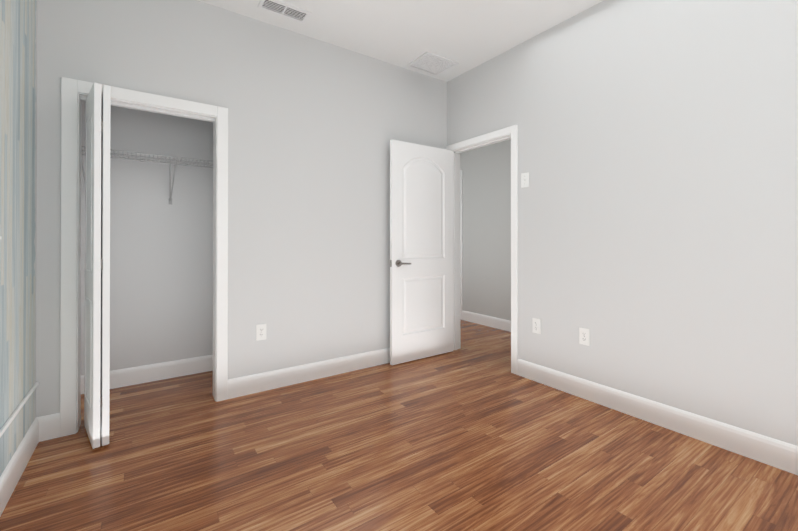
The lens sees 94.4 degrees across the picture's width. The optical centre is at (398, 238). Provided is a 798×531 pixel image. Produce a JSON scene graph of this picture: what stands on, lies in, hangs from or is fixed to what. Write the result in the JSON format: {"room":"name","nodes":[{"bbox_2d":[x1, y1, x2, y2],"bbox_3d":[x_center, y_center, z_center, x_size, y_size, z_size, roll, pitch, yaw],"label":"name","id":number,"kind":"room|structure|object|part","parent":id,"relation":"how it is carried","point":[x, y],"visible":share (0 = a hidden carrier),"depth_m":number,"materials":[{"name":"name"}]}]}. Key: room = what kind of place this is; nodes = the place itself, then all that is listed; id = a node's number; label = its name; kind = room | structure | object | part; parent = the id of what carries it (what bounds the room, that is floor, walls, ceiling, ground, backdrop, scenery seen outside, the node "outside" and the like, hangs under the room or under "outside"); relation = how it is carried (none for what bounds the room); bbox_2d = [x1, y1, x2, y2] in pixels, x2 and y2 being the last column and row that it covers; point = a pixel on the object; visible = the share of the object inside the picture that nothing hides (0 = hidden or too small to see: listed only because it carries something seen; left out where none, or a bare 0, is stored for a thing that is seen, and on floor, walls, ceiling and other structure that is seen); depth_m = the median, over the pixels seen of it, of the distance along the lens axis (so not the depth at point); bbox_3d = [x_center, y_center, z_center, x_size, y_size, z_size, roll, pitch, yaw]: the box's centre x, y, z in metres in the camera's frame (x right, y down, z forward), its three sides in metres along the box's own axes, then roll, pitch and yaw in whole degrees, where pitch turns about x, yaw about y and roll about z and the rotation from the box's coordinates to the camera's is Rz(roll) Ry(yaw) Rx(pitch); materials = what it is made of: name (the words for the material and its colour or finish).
{"room":"empty bedroom","nodes":[
{"label":"empty bedroom","id":0,"kind":"room"},
{"bbox_2d":[0,0,37,475],"bbox_3d":[-1.018,-0.254,0.527,0.115,2.730,3.613,0,0,-35],"label":"wall","id":1,"kind":"structure","parent":0,"point":[18,134],"depth_m":1.73,"materials":[{"name":"paint"}]},
{"bbox_2d":[0,382,38,436],"bbox_3d":[-0.999,0.790,0.606,0.011,0.018,3.498,0,0,-35],"label":"trim","id":2,"kind":"structure","parent":1,"relation":"attached to","point":[15,412],"depth_m":1.70,"materials":[{"name":"white wood"}]},
{"bbox_2d":[0,415,47,515],"bbox_3d":[-0.991,1.045,0.610,0.030,0.133,3.498,0,0,-35],"label":"baseboard","id":3,"kind":"structure","parent":1,"relation":"attached to","point":[37,432],"depth_m":1.74,"materials":[{"name":"white wood"}]},
{"bbox_2d":[36,0,447,416],"bbox_3d":[-0.832,-0.244,2.919,3.150,2.730,0.128,0,0,-35],"label":"wall","id":4,"kind":"structure","parent":0,"point":[312,123],"depth_m":2.85,"materials":[{"name":"white paint"}]},
{"bbox_2d":[52,375,83,433],"bbox_3d":[-2.146,1.052,2.416,0.044,0.133,0.557,0,0,-35],"label":"baseboard","id":5,"kind":"structure","parent":4,"relation":"attached to","point":[55,417],"depth_m":2.08,"materials":[{"name":"white wood"}]},
{"bbox_2d":[84,82,102,448],"bbox_3d":[-1.717,0.143,2.087,0.357,1.948,0.150,0,0,44],"label":"bifold door","id":6,"kind":"structure","parent":4,"relation":"in","point":[92,293],"depth_m":1.96,"materials":[{"name":"white wood"}]},
{"bbox_2d":[85,112,91,409],"bbox_3d":[-1.705,0.118,2.098,0.099,1.600,0.236,0,0,-44],"label":"panel","id":7,"kind":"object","parent":6,"relation":"attached to","point":[88,271],"depth_m":2.01,"materials":[{"name":"white wood"}]},
{"bbox_3d":[-1.712,0.143,2.081,0.089,1.948,0.331,0,0,-35],"label":"bifold door hardware","id":8,"kind":"part","parent":6,"relation":"part of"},
{"bbox_2d":[100,84,110,445],"bbox_3d":[-1.687,0.139,2.116,0.032,1.933,0.356,0,0,-41],"label":"door leaf","id":9,"kind":"structure","parent":4,"relation":"in","point":[105,257],"depth_m":1.98,"materials":[{"name":"white wood"}]},
{"bbox_2d":[60,77,227,436],"bbox_3d":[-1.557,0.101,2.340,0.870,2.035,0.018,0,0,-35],"label":"trim","id":10,"kind":"structure","parent":4,"relation":"attached to","point":[71,89],"depth_m":2.12,"materials":[{"name":"white wood"}]},
{"bbox_2d":[80,96,214,121],"bbox_3d":[-1.587,-0.831,2.389,0.716,0.020,0.030,0,0,-35],"label":"door track","id":11,"kind":"object","parent":4,"relation":"attached to","point":[143,108],"visible":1,"depth_m":2.39,"materials":[{"name":"white metal"}]},
{"bbox_2d":[82,146,212,204],"bbox_3d":[-1.721,-0.450,2.894,1.280,0.342,0.309,0,0,-35],"label":"wire closet shelf","id":12,"kind":"object","parent":4,"relation":"attached to","point":[160,159],"visible":0.44,"depth_m":2.75,"materials":[{"name":"grey metal"}]},
{"bbox_2d":[256,324,265,340],"bbox_3d":[-1.013,0.686,2.723,0.072,0.117,0.007,0,0,-35],"label":"electrical outlet","id":13,"kind":"object","parent":4,"relation":"attached to","point":[260,331],"visible":1,"depth_m":2.72,"materials":[{"name":"white plastic"}]},
{"bbox_2d":[228,348,389,398],"bbox_3d":[-0.352,1.056,3.176,2.065,0.133,0.014,0,0,-35],"label":"baseboard","id":14,"kind":"structure","parent":4,"relation":"attached to","point":[255,383],"depth_m":2.89,"materials":[{"name":"white wood"}]},
{"bbox_2d":[0,320,797,530],"bbox_3d":[-0.189,1.172,3.066,4.781,0.100,7.245,0,0,-35],"label":"floor","id":15,"kind":"structure","parent":0,"point":[473,433],"depth_m":1.83,"materials":[{"name":"laminate"}]},
{"bbox_2d":[110,355,212,388],"bbox_3d":[-1.805,1.055,3.009,1.280,0.133,0.014,0,0,-35],"label":"baseboard","id":16,"kind":"structure","parent":15,"relation":"on","point":[183,367],"depth_m":2.94,"materials":[{"name":"white wood"}]},
{"bbox_2d":[198,0,603,81],"bbox_3d":[-0.189,-1.658,3.078,4.781,0.100,7.245,0,0,-35],"label":"ceiling","id":17,"kind":"structure","parent":0,"point":[467,35],"depth_m":2.76,"materials":[{"name":"white paint"}]},
{"bbox_2d":[257,0,310,22],"bbox_3d":[-0.802,-1.606,2.594,0.330,0.008,0.150,0,0,-35],"label":"ceiling vent","id":18,"kind":"object","parent":17,"relation":"in","point":[286,10],"visible":1,"depth_m":2.59,"materials":[{"name":"white metal"}]},
{"bbox_2d":[406,51,458,75],"bbox_3d":[0.306,-1.603,3.400,0.370,0.008,0.310,0,0,-35],"label":"ceiling vent","id":19,"kind":"object","parent":17,"relation":"in","point":[431,63],"visible":1,"depth_m":3.39,"materials":[{"name":"white metal"}]},
{"bbox_2d":[460,139,510,320],"bbox_3d":[1.603,-0.238,4.257,0.115,2.730,6.975,0,0,-35],"label":"wall","id":20,"kind":"structure","parent":0,"point":[486,230],"depth_m":4.80,"materials":[{"name":"grey paint"}]},
{"bbox_2d":[460,170,462,319],"bbox_3d":[0.658,0.083,5.599,0.133,2.100,0.960,0,0,-35],"label":"door frame","id":21,"kind":"structure","parent":20,"relation":"attached to","point":[461,240],"depth_m":5.17,"materials":[{"name":"white wood"}]},
{"bbox_2d":[462,310,510,331],"bbox_3d":[2.148,1.056,3.354,0.014,0.133,4.420,0,0,-35],"label":"baseboard","id":22,"kind":"structure","parent":20,"relation":"attached to","point":[490,321],"depth_m":4.78,"materials":[{"name":"white wood"}]},
{"bbox_2d":[448,0,797,445],"bbox_3d":[1.536,-0.246,2.373,0.115,2.730,3.728,0,0,-35],"label":"wall","id":23,"kind":"structure","parent":0,"point":[658,206],"depth_m":2.21,"materials":[{"name":"white paint"}]},
{"bbox_2d":[446,124,517,374],"bbox_3d":[0.785,0.088,3.452,0.151,2.070,0.870,0,0,-35],"label":"door frame","id":24,"kind":"structure","parent":23,"relation":"attached to","point":[512,130],"depth_m":3.27,"materials":[{"name":"white wood"}]},
{"bbox_2d":[390,139,452,364],"bbox_3d":[0.229,0.118,3.488,0.736,1.995,0.146,0,0,-35],"label":"door","id":25,"kind":"structure","parent":24,"relation":"attached to","point":[421,251],"depth_m":3.45,"materials":[{"name":"white wood"}]},
{"bbox_3d":[-0.001,0.218,3.327,0.175,0.062,0.146,0,0,-35],"label":"handle","id":26,"kind":"part","parent":25,"relation":"part of","materials":[{"name":"silver metal"}]},
{"bbox_2d":[521,172,528,187],"bbox_3d":[1.020,-0.479,3.003,0.016,0.117,0.072,0,0,-35],"label":"light switch","id":27,"kind":"object","parent":23,"relation":"attached to","point":[524,179],"visible":1,"depth_m":3.00,"materials":[{"name":"white plastic"}]},
{"bbox_2d":[532,318,540,333],"bbox_3d":[1.083,0.685,2.914,0.007,0.117,0.072,0,0,-35],"label":"electrical outlet","id":28,"kind":"object","parent":23,"relation":"attached to","point":[536,325],"visible":1,"depth_m":2.91,"materials":[{"name":"white plastic"}]},
{"bbox_2d":[579,327,589,345],"bbox_3d":[1.303,0.686,2.599,0.007,0.117,0.072,0,0,-35],"label":"electrical outlet","id":29,"kind":"object","parent":23,"relation":"attached to","point":[584,336],"visible":1,"depth_m":2.60,"materials":[{"name":"white plastic"}]},
{"bbox_2d":[517,359,797,474],"bbox_3d":[1.723,1.051,1.987,0.014,0.133,2.599,0,0,-35],"label":"baseboard","id":30,"kind":"structure","parent":23,"relation":"attached to","point":[776,453],"depth_m":2.14,"materials":[{"name":"white wood"}]}
]}

